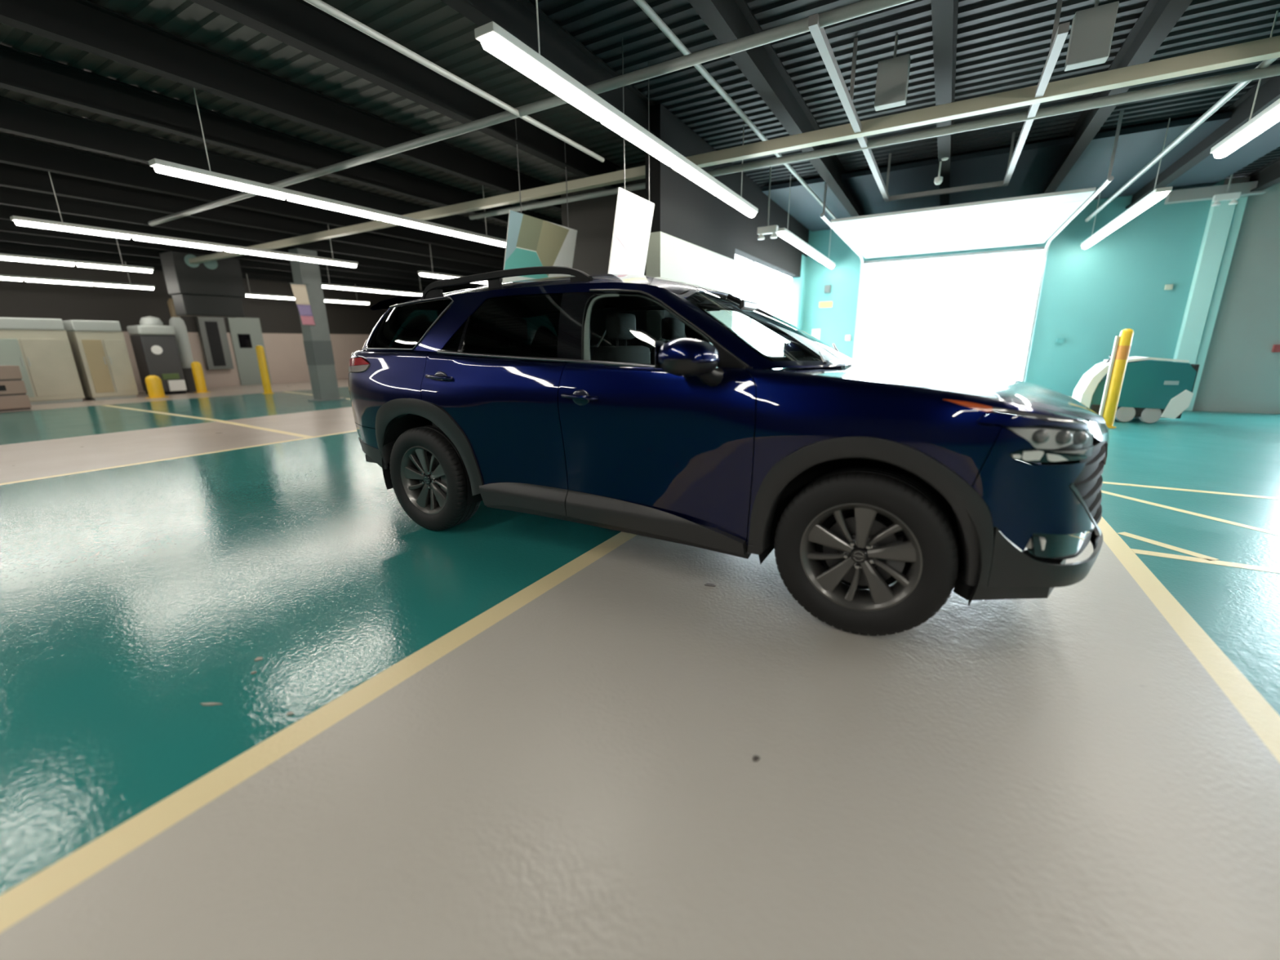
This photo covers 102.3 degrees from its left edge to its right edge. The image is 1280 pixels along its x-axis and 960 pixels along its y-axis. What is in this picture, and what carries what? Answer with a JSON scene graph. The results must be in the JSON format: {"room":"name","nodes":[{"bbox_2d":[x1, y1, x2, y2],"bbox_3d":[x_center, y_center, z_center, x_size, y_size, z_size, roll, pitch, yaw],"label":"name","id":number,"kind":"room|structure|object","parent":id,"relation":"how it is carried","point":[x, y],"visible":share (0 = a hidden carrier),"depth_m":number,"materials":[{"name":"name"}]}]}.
{"room":"indoor parking garage","nodes":[
{"label":"indoor parking garage","id":0,"kind":"room"},
{"bbox_2d":[0,378,356,483],"bbox_3d":[-11.292,-1.454,11.413,14.480,0.120,26.000,8,17,29],"label":"floor","id":1,"kind":"structure","parent":0,"point":[44,458],"depth_m":9.12,"materials":[{"name":"beige paint"}]},
{"bbox_2d":[0,365,31,411],"bbox_3d":[-14.751,-2.083,11.748,0.810,1.000,0.840,8,17,29],"label":"crate","id":2,"kind":"object","parent":1,"relation":"on","point":[13,397],"visible":1,"depth_m":11.74,"materials":[{"name":"brown"}]},
{"bbox_2d":[0,317,84,404],"bbox_3d":[-15.722,-2.994,13.060,0.962,2.120,1.760,8,17,29],"label":"tall cabinet","id":3,"kind":"object","parent":1,"relation":"on","point":[41,348],"visible":0.97,"depth_m":13.09,"materials":[{"name":"grey metal"}]},
{"bbox_2d":[0,317,64,329],"bbox_3d":[-15.755,-3.885,12.829,0.920,0.280,1.740,8,17,29],"label":"hood","id":4,"kind":"object","parent":3,"relation":"attached to","point":[6,323],"depth_m":12.85,"materials":[{"name":"grey metal"}]},
{"bbox_2d":[62,320,138,400],"bbox_3d":[-14.975,-3.322,14.319,0.962,2.100,0.960,8,17,29],"label":"tall cabinet","id":5,"kind":"object","parent":1,"relation":"on","point":[99,348],"visible":0.89,"depth_m":14.04,"materials":[{"name":"grey metal"}]},
{"bbox_2d":[62,320,121,331],"bbox_3d":[-15.008,-4.202,14.090,0.920,0.280,0.940,8,17,29],"label":"hood","id":6,"kind":"object","parent":5,"relation":"attached to","point":[69,325],"depth_m":13.78,"materials":[{"name":"grey"}]},
{"bbox_2d":[127,315,186,395],"bbox_3d":[-14.633,-3.772,15.630,0.900,2.300,0.860,8,17,29],"label":"machine","id":7,"kind":"object","parent":1,"relation":"on","point":[154,344],"visible":0.98,"depth_m":15.40,"materials":[{"name":"grey metal"}]},
{"bbox_2d":[145,375,168,398],"bbox_3d":[-13.841,-2.667,14.692,0.510,0.620,0.510,8,17,29],"label":"bollard","id":8,"kind":"object","parent":1,"relation":"on","point":[153,383],"visible":1,"depth_m":14.59,"materials":[{"name":"metal"}]},
{"bbox_2d":[104,404,221,421],"bbox_3d":[-10.611,-1.484,11.263,6.200,0.004,0.120,8,17,29],"label":"painted line","id":9,"kind":"structure","parent":1,"relation":"on","point":[171,414],"depth_m":10.98,"materials":[{"name":"beige paint"}]},
{"bbox_2d":[167,298,196,392],"bbox_3d":[-14.472,-4.229,16.284,0.400,2.850,0.400,8,17,29],"label":"gas cylinder","id":10,"kind":"object","parent":1,"relation":"on","point":[181,334],"visible":0.68,"depth_m":16.19,"materials":[{"name":"grey metal"}]},
{"bbox_2d":[191,361,208,392],"bbox_3d":[-13.927,-3.247,16.259,0.390,0.950,0.390,8,17,29],"label":"bollard","id":11,"kind":"object","parent":1,"relation":"on","point":[197,369],"visible":1,"depth_m":16.19,"materials":[{"name":"metal"}]},
{"bbox_2d":[255,345,274,394],"bbox_3d":[-11.327,-3.321,15.505,0.300,1.420,0.300,8,17,29],"label":"bollard","id":12,"kind":"object","parent":1,"relation":"on","point":[261,358],"visible":1,"depth_m":15.45,"materials":[{"name":"metal"}]},
{"bbox_2d":[217,420,312,437],"bbox_3d":[-6.489,-0.883,8.794,3.488,0.004,0.120,9,18,33],"label":"painted line","id":13,"kind":"structure","parent":1,"relation":"on","point":[222,421],"depth_m":8.61,"materials":[{"name":"beige paint"}]},
{"bbox_2d":[288,248,346,401],"bbox_3d":[-8.213,-3.848,13.024,0.600,3.630,0.660,8,17,29],"label":"column","id":14,"kind":"structure","parent":1,"relation":"on","point":[317,345],"depth_m":12.95,"materials":[{"name":"grey concrete"}]},
{"bbox_2d":[289,282,315,324],"bbox_3d":[-8.170,-4.256,12.485,0.052,0.952,0.444,8,17,29],"label":"poster","id":15,"kind":"object","parent":14,"relation":"attached to","point":[300,291],"visible":1,"depth_m":12.49,"materials":[{"name":"multicoloured paper"}]},
{"bbox_2d":[285,391,350,399],"bbox_3d":[-8.729,-2.334,14.429,6.251,0.004,0.120,10,18,36],"label":"painted line","id":16,"kind":"structure","parent":1,"relation":"on","point":[286,392],"depth_m":15.40,"materials":[{"name":"beige paint"}]},
{"bbox_2d":[0,430,356,485],"bbox_3d":[-4.962,-0.599,7.880,0.120,0.120,26.000,8,17,29],"label":"painted line","id":17,"kind":"structure","parent":0,"point":[108,468],"depth_m":6.29,"materials":[{"name":"beige paint"}]},
{"bbox_2d":[0,259,408,391],"bbox_3d":[-17.722,-4.289,14.475,0.300,3.950,26.000,8,17,29],"label":"wall","id":18,"kind":"structure","parent":0,"point":[18,299],"depth_m":17.82,"materials":[{"name":"black paint"}]},
{"bbox_2d":[195,316,234,369],"bbox_3d":[-15.171,-4.872,18.395,0.188,1.800,0.770,8,17,29],"label":"electrical panel","id":19,"kind":"object","parent":18,"relation":"attached to","point":[212,332],"visible":0.96,"depth_m":18.31,"materials":[{"name":"grey metal"}]},
{"bbox_2d":[226,317,271,385],"bbox_3d":[-14.675,-4.836,19.399,0.090,2.450,1.030,8,17,29],"label":"door","id":20,"kind":"structure","parent":18,"relation":"in","point":[246,333],"depth_m":19.31,"materials":[{"name":"grey metal"}]},
{"bbox_2d":[245,274,294,299],"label":"fluorescent light","id":21,"kind":"object","parent":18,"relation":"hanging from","point":[264,295],"depth_m":17.33,"materials":[{"name":"white"}]},
{"bbox_2d":[324,297,369,304],"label":"fluorescent light","id":22,"kind":"object","parent":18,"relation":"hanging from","point":[325,300],"depth_m":19.61,"materials":[{"name":"white"}]},
{"bbox_2d":[0,431,621,894],"bbox_3d":[-2.199,-0.226,6.337,6.252,0.120,26.000,8,17,29],"label":"floor","id":23,"kind":"structure","parent":0,"point":[95,736],"depth_m":2.72,"materials":[{"name":"teal paint"}]},
{"bbox_2d":[200,702,222,706],"bbox_3d":[-1.628,0.851,1.955,0.088,0.004,0.014,0,15,1],"label":"scrap","id":24,"kind":"object","parent":23,"relation":"on","point":[210,703],"visible":1,"depth_m":1.95,"materials":[{"name":"beige"}]},
{"bbox_2d":[253,657,262,661],"bbox_3d":[-1.653,0.777,2.236,0.031,0.004,0.025,-2,15,-4],"label":"scrap","id":25,"kind":"object","parent":23,"relation":"on","point":[257,659],"visible":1,"depth_m":2.23,"materials":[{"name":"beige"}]},
{"bbox_2d":[286,711,293,715],"bbox_3d":[-1.289,0.861,1.899,0.023,0.004,0.016,-5,15,-16],"label":"scrap","id":26,"kind":"object","parent":23,"relation":"on","point":[288,713],"visible":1,"depth_m":1.90,"materials":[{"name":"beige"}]},
{"bbox_2d":[0,531,636,933],"bbox_3d":[-0.352,0.564,3.243,0.133,0.120,22.300,8,17,29],"label":"painted line","id":27,"kind":"structure","parent":0,"point":[36,891],"depth_m":1.66,"materials":[{"name":"beige paint"}]},
{"bbox_2d":[408,261,755,343],"bbox_3d":[-3.674,-6.230,21.302,17.000,3.950,0.300,8,17,29],"label":"wall","id":28,"kind":"structure","parent":0,"point":[753,263],"depth_m":16.99,"materials":[{"name":"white paint"}]},
{"bbox_2d":[0,459,1279,959],"bbox_3d":[0.926,0.737,2.529,2.815,0.120,22.300,8,17,29],"label":"floor","id":29,"kind":"structure","parent":0,"point":[1060,775],"depth_m":1.50,"materials":[{"name":"beige paint"}]},
{"bbox_2d":[704,582,715,586],"bbox_3d":[0.393,0.587,2.878,0.061,0.004,0.033,6,16,23],"label":"scrap","id":30,"kind":"object","parent":29,"relation":"on","point":[707,584],"visible":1,"depth_m":2.87,"materials":[{"name":"grey"}]},
{"bbox_2d":[347,266,1109,635],"bbox_3d":[0.142,-0.559,3.743,5.047,1.786,2.421,9,18,34],"label":"car","id":31,"kind":"object","parent":29,"relation":"on","point":[859,476],"visible":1,"depth_m":2.52,"materials":[{"name":"blue paint"}]},
{"bbox_2d":[348,357,370,366],"bbox_3d":[-2.177,-0.913,3.977,0.138,0.072,0.653,-9,17,-29],"label":"tail lamp","id":32,"kind":"object","parent":31,"relation":"on","point":[353,362],"depth_m":3.81,"materials":[{"name":"red"}]},
{"bbox_2d":[435,371,446,380],"bbox_3d":[-1.293,-0.661,3.344,0.124,0.090,0.016,8,17,29],"label":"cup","id":33,"kind":"object","parent":31,"relation":"on","point":[437,373],"depth_m":3.33,"materials":[{"name":"blue"}]},
{"bbox_2d":[572,389,590,405],"bbox_3d":[-0.320,-0.447,2.803,0.124,0.090,0.016,8,17,29],"label":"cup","id":34,"kind":"object","parent":31,"relation":"on","point":[580,392],"depth_m":2.80,"materials":[{"name":"blue"}]},
{"bbox_2d":[654,341,668,368],"bbox_3d":[0.112,-0.578,2.374,0.005,0.120,0.180,8,17,29],"label":"mirror glass","id":35,"kind":"object","parent":31,"relation":"attached to","point":[658,344],"depth_m":2.31,"materials":[{"name":"silver mirror"}]},
{"bbox_2d":[657,337,719,364],"bbox_3d":[0.221,-0.577,2.327,0.264,0.128,0.250,8,17,29],"label":"mirror","id":36,"kind":"object","parent":31,"relation":"attached to","point":[686,350],"depth_m":2.23,"materials":[{"name":"blue paint"}]},
{"bbox_2d":[727,293,756,311],"bbox_3d":[0.621,-1.113,3.229,0.155,0.111,0.260,8,17,29],"label":"mirror","id":37,"kind":"object","parent":31,"relation":"attached to","point":[748,304],"depth_m":3.18,"materials":[{"name":"black plastic"}]},
{"bbox_2d":[782,342,801,354],"bbox_3d":[1.292,-1.060,4.128,0.264,0.128,0.250,8,17,29],"label":"mirror","id":38,"kind":"object","parent":31,"relation":"attached to","point":[789,348],"depth_m":4.05,"materials":[{"name":"blue paint"}]},
{"bbox_2d":[767,360,1105,423],"bbox_3d":[1.612,-0.503,2.804,1.418,0.261,1.799,8,17,29],"label":"hood","id":39,"kind":"object","parent":31,"relation":"attached to","point":[1037,402],"depth_m":2.27,"materials":[{"name":"blue paint"}]},
{"bbox_2d":[1026,537,1045,550],"bbox_3d":[1.580,0.251,2.058,0.060,0.045,0.040,8,17,29],"label":"fog lamp","id":40,"kind":"object","parent":31,"relation":"attached to","point":[1034,543],"depth_m":2.03,"materials":[{"name":"white"}]},
{"bbox_2d":[991,407,1088,424],"bbox_3d":[1.536,-0.236,1.943,0.438,0.086,0.070,-3,15,-8],"label":"lamp","id":41,"kind":"object","parent":31,"relation":"on","point":[1038,415],"depth_m":1.92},
{"bbox_2d":[1033,406,1088,464],"bbox_3d":[2.355,-0.176,2.896,0.090,0.511,0.780,3,15,14],"label":"headlight assembly","id":42,"kind":"object","parent":31,"relation":"attached to","point":[1068,428],"depth_m":2.90,"materials":[{"name":"black"}]},
{"bbox_2d":[1073,430,1101,532],"bbox_3d":[1.983,-0.008,2.270,0.780,0.511,0.090,-14,20,-42],"label":"grille","id":43,"kind":"object","parent":31,"relation":"attached to","point":[1087,478],"depth_m":2.09,"materials":[{"name":"black plastic"}]},
{"bbox_2d":[752,755,759,761],"bbox_3d":[0.375,0.903,1.671,0.018,0.004,0.026,13,20,42],"label":"scrap","id":44,"kind":"object","parent":29,"relation":"on","point":[755,757],"visible":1,"depth_m":1.67,"materials":[{"name":"grey"}]},
{"bbox_2d":[0,0,1279,293],"bbox_3d":[-4.787,-4.320,6.765,30.190,0.350,26.580,8,17,29],"label":"ceiling","id":45,"kind":"structure","parent":0,"point":[92,92],"depth_m":6.10,"materials":[{"name":"grey metal"}]},
{"bbox_2d":[0,237,154,272],"bbox_3d":[-12.086,-4.538,9.327,0.150,0.970,4.900,8,17,29],"label":"fluorescent light","id":46,"kind":"object","parent":45,"relation":"hanging from","point":[2,256],"visible":0.94,"depth_m":10.41,"materials":[{"name":"white plastic"}]},
{"bbox_2d":[0,262,155,289],"bbox_3d":[-15.066,-5.329,12.473,0.150,0.970,4.960,8,17,29],"label":"fluorescent light","id":47,"kind":"object","parent":45,"relation":"hanging from","point":[11,277],"visible":0.91,"depth_m":13.29,"materials":[{"name":"white"}]},
{"bbox_2d":[9,171,358,267],"bbox_3d":[-7.308,-4.482,8.913,0.150,0.970,4.860,8,17,29],"label":"fluorescent light","id":48,"kind":"object","parent":45,"relation":"hanging from","point":[19,220],"visible":0.91,"depth_m":8.29,"materials":[{"name":"white plastic"}]},
{"bbox_2d":[159,250,246,317],"bbox_3d":[-11.178,-5.162,13.251,0.730,1.820,1.420,8,17,29],"label":"handler","id":49,"kind":"object","parent":45,"relation":"hanging from","point":[215,288],"visible":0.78,"depth_m":13.00,"materials":[{"name":"black metal"}]},
{"bbox_2d":[184,254,199,267],"bbox_3d":[-11.047,-5.402,12.703,0.028,0.300,0.300,8,17,29],"label":"grille","id":50,"kind":"object","parent":49,"relation":"attached to","point":[187,264],"depth_m":12.66,"materials":[{"name":"teal"}]},
{"bbox_2d":[203,260,217,269],"bbox_3d":[-10.857,-5.488,13.021,0.028,0.300,0.300,8,17,29],"label":"grille","id":51,"kind":"object","parent":49,"relation":"attached to","point":[213,264],"depth_m":13.03,"materials":[{"name":"teal"}]},
{"bbox_2d":[148,88,506,247],"bbox_3d":[-3.516,-3.992,6.880,0.150,0.970,4.810,8,17,29],"label":"fluorescent light","id":52,"kind":"object","parent":45,"relation":"hanging from","point":[166,167],"visible":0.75,"depth_m":6.06,"materials":[{"name":"white plastic"}]},
{"bbox_2d":[321,264,422,296],"bbox_3d":[-8.138,-6.320,15.969,0.150,0.970,3.840,8,17,29],"label":"fluorescent light","id":53,"kind":"object","parent":45,"relation":"hanging from","point":[324,286],"visible":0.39,"depth_m":15.74,"materials":[{"name":"white"}]},
{"bbox_2d":[417,257,462,279],"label":"fluorescent light","id":54,"kind":"object","parent":45,"relation":"hanging from","point":[432,274],"depth_m":12.73,"materials":[{"name":"white"}]},
{"bbox_2d":[475,280,488,284],"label":"fluorescent light","id":55,"kind":"object","parent":45,"relation":"hanging from","point":[486,282],"depth_m":14.06,"materials":[{"name":"white"}]},
{"bbox_2d":[633,0,837,218],"bbox_3d":[1.374,-3.954,5.899,0.049,0.050,12.500,8,17,29],"label":"ceiling pipe","id":56,"kind":"object","parent":45,"relation":"attached to","point":[643,5],"visible":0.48,"depth_m":4.68,"materials":[{"name":"white metal"}]},
{"bbox_2d":[933,161,942,185],"bbox_3d":[4.038,-4.290,6.912,0.100,0.580,0.100,8,17,29],"label":"ceiling fitting","id":57,"kind":"object","parent":45,"relation":"attached to","point":[939,180],"visible":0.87,"depth_m":6.94,"materials":[{"name":"white"}]},
{"bbox_2d":[808,0,1070,201],"bbox_3d":[3.094,-3.839,5.206,1.540,0.590,5.200,8,17,29],"label":"door track","id":58,"kind":"structure","parent":45,"relation":"hanging from","point":[1060,33],"depth_m":4.69,"materials":[{"name":"grey metal"}]},
{"bbox_2d":[820,110,1124,381],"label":"door","id":59,"kind":"structure","parent":45,"relation":"attached to","point":[1029,219],"depth_m":8.54,"materials":[{"name":"white metal"}]},
{"bbox_2d":[761,111,1279,231],"bbox_3d":[6.013,-5.082,8.927,6.750,0.070,3.900,8,17,29],"label":"ceiling panel","id":60,"kind":"object","parent":45,"relation":"attached to","point":[1037,162],"visible":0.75,"depth_m":8.10,"materials":[{"name":"grey paint"}]},
{"bbox_2d":[1164,181,1269,204],"bbox_3d":[9.786,-4.889,8.760,1.200,0.180,0.190,8,17,29],"label":"trim","id":61,"kind":"structure","parent":45,"relation":"attached to","point":[1202,193],"depth_m":8.74,"materials":[{"name":"grey metal"}]},
{"bbox_2d":[560,162,751,346],"bbox_3d":[2.117,-4.133,12.454,2.700,4.250,9.700,8,17,29],"label":"wall","id":62,"kind":"structure","parent":0,"point":[593,219],"depth_m":8.47,"materials":[{"name":"black paint"}]},
{"bbox_2d":[145,0,1279,188],"bbox_3d":[3.043,-2.873,0.267,16.000,0.025,22.840,8,17,29],"label":"ceiling beams","id":63,"kind":"structure","parent":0,"point":[1002,46],"depth_m":5.04,"materials":[{"name":"grey metal"}]},
{"bbox_2d":[502,118,577,283],"bbox_3d":[-1.351,-3.385,6.830,0.299,2.214,1.350,8,17,29],"label":"hanging sign","id":64,"kind":"object","parent":63,"relation":"hanging from","point":[531,242],"visible":0.66,"depth_m":6.74,"materials":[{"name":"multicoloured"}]},
{"bbox_2d":[505,209,523,261],"bbox_3d":[-1.566,-2.975,6.399,0.002,0.643,0.230,22,23,24],"label":"print","id":65,"kind":"object","parent":64,"relation":"attached to","point":[515,218],"depth_m":6.35},
{"bbox_2d":[504,248,547,278],"bbox_3d":[-1.449,-2.831,6.763,0.003,0.328,0.891,22,23,24],"label":"print","id":66,"kind":"object","parent":64,"relation":"attached to","point":[520,258],"depth_m":6.65},
{"bbox_2d":[515,213,542,251],"bbox_3d":[-1.406,-3.153,6.578,0.001,0.386,0.446,22,23,24],"label":"print","id":67,"kind":"object","parent":64,"relation":"attached to","point":[529,229],"depth_m":6.57,"materials":[{"name":"beige"}]},
{"bbox_2d":[536,220,568,275],"bbox_3d":[-1.203,-3.125,7.021,0.003,0.679,0.621,22,23,24],"label":"print","id":68,"kind":"object","parent":64,"relation":"attached to","point":[552,236],"depth_m":6.95},
{"bbox_2d":[474,0,758,217],"bbox_3d":[0.322,-3.517,4.905,0.150,0.970,4.910,8,17,29],"label":"fluorescent light","id":69,"kind":"object","parent":63,"relation":"hanging from","point":[495,40],"visible":0.99,"depth_m":3.75,"materials":[{"name":"white plastic"}]},
{"bbox_2d":[608,37,654,275],"bbox_3d":[-0.107,-2.964,5.141,0.203,2.201,0.690,8,17,29],"label":"hanging sign","id":70,"kind":"object","parent":63,"relation":"hanging from","point":[633,215],"visible":0.66,"depth_m":5.20,"materials":[{"name":"white plastic"}]},
{"bbox_2d":[615,222,628,250],"bbox_3d":[-0.175,-2.406,5.101,0.002,0.218,0.276,19,22,25],"label":"print","id":71,"kind":"object","parent":70,"relation":"attached to","point":[620,233],"depth_m":5.08},
{"bbox_2d":[619,190,652,226],"bbox_3d":[-0.030,-2.719,5.173,0.001,0.198,0.642,19,22,25],"label":"print","id":72,"kind":"object","parent":70,"relation":"attached to","point":[633,208],"depth_m":5.15,"materials":[{"name":"beige paper"}]},
{"bbox_2d":[639,197,654,215],"bbox_3d":[0.059,-2.805,5.291,0.002,0.109,0.345,19,22,25],"label":"print","id":73,"kind":"object","parent":70,"relation":"attached to","point":[650,206],"depth_m":5.34},
{"bbox_2d":[757,166,777,239],"bbox_3d":[1.957,-4.240,7.804,0.310,1.075,0.107,8,17,29],"label":"lamp","id":74,"kind":"object","parent":63,"relation":"hanging from","point":[773,229],"visible":0.98,"depth_m":7.85,"materials":[{"name":"white plastic"}]},
{"bbox_2d":[777,175,835,268],"bbox_3d":[3.344,-4.881,9.989,0.150,0.970,4.470,8,17,29],"label":"fluorescent light","id":75,"kind":"object","parent":63,"relation":"hanging from","point":[784,233],"visible":0.86,"depth_m":9.37,"materials":[{"name":"white"}]},
{"bbox_2d":[874,35,911,111],"bbox_3d":[2.311,-3.727,4.699,0.260,0.548,0.120,8,17,29],"label":"junction box","id":76,"kind":"object","parent":63,"relation":"hanging from","point":[893,73],"visible":1,"depth_m":4.67,"materials":[{"name":"grey metal"}]},
{"bbox_2d":[1064,0,1119,71],"bbox_3d":[3.534,-3.562,4.016,0.260,0.548,0.120,8,17,29],"label":"junction box","id":77,"kind":"object","parent":63,"relation":"attached to","point":[1092,28],"visible":1,"depth_m":4.00,"materials":[{"name":"grey metal"}]},
{"bbox_2d":[1080,118,1173,248],"bbox_3d":[7.386,-4.376,7.889,0.150,0.970,4.190,8,17,29],"label":"fluorescent light","id":78,"kind":"object","parent":63,"relation":"hanging from","point":[1158,193],"visible":0.94,"depth_m":7.17,"materials":[{"name":"white plastic"}]},
{"bbox_2d":[1211,173,1241,206],"bbox_3d":[9.658,-4.789,8.452,0.310,0.505,0.107,8,17,29],"label":"lamp","id":79,"kind":"object","parent":63,"relation":"hanging from","point":[1216,198],"visible":0.97,"depth_m":8.45,"materials":[{"name":"white plastic"}]},
{"bbox_2d":[1209,10,1279,158],"bbox_3d":[4.314,-2.990,2.721,0.150,0.970,5.070,8,17,29],"label":"fluorescent light","id":80,"kind":"object","parent":63,"relation":"hanging from","point":[1268,117],"visible":0.93,"depth_m":4.40,"materials":[{"name":"white plastic"}]},
{"bbox_2d":[644,103,808,344],"bbox_3d":[2.056,-3.222,9.570,0.200,3.950,7.600,8,17,29],"label":"wall","id":81,"kind":"structure","parent":0,"point":[685,211],"depth_m":7.32,"materials":[{"name":"black"}]},
{"bbox_2d":[767,355,1026,381],"bbox_3d":[19.347,-6.411,29.239,70.000,0.190,55.400,8,17,29],"label":"ground","id":82,"kind":"structure","parent":0,"point":[1006,366],"depth_m":33.97,"materials":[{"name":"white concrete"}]},
{"bbox_2d":[802,176,1279,413],"bbox_3d":[9.746,-3.337,9.684,13.400,3.950,0.300,8,17,29],"label":"wall","id":83,"kind":"structure","parent":0,"point":[1089,295],"depth_m":9.64,"materials":[{"name":"teal paint"}]},
{"bbox_2d":[811,328,820,339],"bbox_3d":[4.317,-3.543,12.655,0.200,0.320,0.032,8,17,29],"label":"notice","id":84,"kind":"object","parent":83,"relation":"attached to","point":[815,333],"visible":0.52,"depth_m":12.62,"materials":[{"name":"paper"}]},
{"bbox_2d":[818,301,832,307],"bbox_3d":[4.466,-4.218,12.386,0.300,0.130,0.032,8,17,29],"label":"wall sign","id":85,"kind":"object","parent":83,"relation":"attached to","point":[828,304],"visible":1,"depth_m":12.37,"materials":[{"name":"yellow"}]},
{"bbox_2d":[824,284,831,293],"bbox_3d":[4.467,-4.549,12.267,0.130,0.170,0.082,8,17,29],"label":"wall speaker","id":86,"kind":"object","parent":83,"relation":"attached to","point":[827,287],"visible":1,"depth_m":12.23,"materials":[{"name":"grey"}]},
{"bbox_2d":[844,334,850,340],"bbox_3d":[4.963,-3.395,12.299,0.110,0.130,0.052,8,17,29],"label":"button","id":87,"kind":"object","parent":83,"relation":"attached to","point":[847,336],"visible":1,"depth_m":12.28,"materials":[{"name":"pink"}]},
{"bbox_2d":[1056,337,1064,343],"bbox_3d":[8.470,-2.807,10.378,0.120,0.100,0.042,8,17,29],"label":"wall socket","id":88,"kind":"object","parent":83,"relation":"attached to","point":[1059,340],"visible":1,"depth_m":10.37,"materials":[{"name":"teal"}]},
{"bbox_2d":[1164,284,1173,289],"bbox_3d":[9.698,-3.538,9.446,0.100,0.090,0.052,8,17,29],"label":"switch box","id":89,"kind":"object","parent":83,"relation":"attached to","point":[1169,286],"visible":1,"depth_m":9.43,"materials":[{"name":"grey"}]},
{"bbox_2d":[1173,199,1237,364],"bbox_3d":[10.053,-3.107,9.288,0.270,3.700,0.160,8,17,29],"label":"pillar","id":90,"kind":"structure","parent":83,"relation":"attached to","point":[1220,218],"depth_m":9.13,"materials":[{"name":"teal paint"}]},
{"bbox_2d":[1184,195,1248,411],"bbox_3d":[10.255,-3.089,9.209,0.120,3.700,0.100,8,17,29],"label":"trim","id":91,"kind":"structure","parent":83,"relation":"attached to","point":[1239,209],"depth_m":9.10,"materials":[{"name":"teal paint"}]},
{"bbox_2d":[1271,344,1279,352],"bbox_3d":[11.095,-2.285,8.946,0.130,0.130,0.062,8,17,29],"label":"bell","id":92,"kind":"object","parent":83,"relation":"attached to","point":[1276,348],"visible":1,"depth_m":8.94,"materials":[{"name":"red"}]},
{"bbox_2d":[1097,516,1279,763],"bbox_3d":[2.197,0.908,1.820,0.115,0.120,22.300,8,17,29],"label":"painted line","id":93,"kind":"structure","parent":0,"point":[1264,721],"depth_m":2.22,"materials":[{"name":"beige paint"}]},
{"bbox_2d":[1100,410,1279,715],"bbox_3d":[6.012,1.424,-0.310,8.685,0.120,22.300,8,17,29],"label":"floor","id":94,"kind":"structure","parent":0,"point":[1238,609],"depth_m":3.94,"materials":[{"name":"teal paint"}]},
{"bbox_2d":[1098,328,1133,428],"bbox_3d":[7.207,-1.525,7.787,0.228,1.460,0.225,8,17,29],"label":"bollard","id":95,"kind":"object","parent":94,"relation":"on","point":[1122,343],"visible":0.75,"depth_m":7.75,"materials":[{"name":"yellow metal"}]},
{"bbox_2d":[1071,354,1199,423],"bbox_3d":[8.084,-1.538,8.504,1.324,1.102,0.800,8,17,29],"label":"floor scrubber","id":96,"kind":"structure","parent":94,"relation":"on","point":[1152,390],"depth_m":8.15,"materials":[{"name":"teal plastic"}]},
{"bbox_2d":[1117,532,1219,560],"bbox_3d":[3.427,0.429,3.365,0.080,0.004,0.502,-5,15,-15],"label":"painted line","id":97,"kind":"structure","parent":94,"relation":"on","point":[1129,535],"depth_m":3.35,"materials":[{"name":"beige paint"}]},
{"bbox_2d":[1101,489,1279,536],"bbox_3d":[4.365,0.354,3.612,0.080,0.004,2.418,-4,15,-14],"label":"painted line","id":98,"kind":"structure","parent":94,"relation":"on","point":[1102,491],"depth_m":3.95,"materials":[{"name":"beige paint"}]},
{"bbox_2d":[1102,481,1279,499],"bbox_3d":[7.403,0.433,3.182,7.485,0.004,0.085,8,17,29],"label":"painted line","id":99,"kind":"structure","parent":94,"relation":"on","point":[1105,482],"depth_m":4.56,"materials":[{"name":"beige paint"}]},
{"bbox_2d":[1130,548,1279,573],"bbox_3d":[6.388,0.891,1.473,7.485,0.004,0.085,8,17,29],"label":"painted line","id":100,"kind":"structure","parent":94,"relation":"on","point":[1135,551],"depth_m":3.12,"materials":[{"name":"beige paint"}]},
{"bbox_3d":[9.886,-0.018,-3.000,0.300,3.950,22.300,8,17,29],"label":"wall","id":101,"kind":"structure","parent":0,"visible":0},
{"bbox_2d":[148,0,913,226],"bbox_3d":[1.111,-3.133,3.560,22.000,0.076,0.084,8,17,29],"label":"ceiling pipe","id":102,"kind":"object","parent":101,"relation":"attached to","point":[863,7],"visible":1,"depth_m":4.26,"materials":[{"name":"grey metal"}]},
{"bbox_2d":[303,0,604,162],"bbox_3d":[-1.993,-3.024,3.315,0.047,0.068,6.401,7,17,28],"label":"ceiling pipe","id":103,"kind":"object","parent":102,"relation":"attached to","point":[320,4],"visible":1,"depth_m":3.98,"materials":[{"name":"grey metal"}]},
{"bbox_2d":[188,35,1279,264],"bbox_3d":[-0.009,-3.894,6.535,27.000,0.110,0.120,8,17,29],"label":"ceiling beam","id":104,"kind":"structure","parent":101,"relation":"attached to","point":[1268,48],"depth_m":5.05,"materials":[{"name":"beige metal"}]},
{"bbox_2d":[1084,57,1277,222],"bbox_3d":[6.409,-3.971,6.424,0.058,0.060,7.400,8,17,29],"label":"ceiling pipe","id":105,"kind":"object","parent":104,"relation":"attached to","point":[1264,64],"visible":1,"depth_m":5.50,"materials":[{"name":"white metal"}]},
{"bbox_2d":[469,63,1279,219],"bbox_3d":[4.554,-3.396,4.499,17.000,0.080,0.078,8,17,29],"label":"ceiling pipe","id":106,"kind":"object","parent":101,"relation":"attached to","point":[1272,70],"visible":1,"depth_m":5.16,"materials":[{"name":"grey metal"}]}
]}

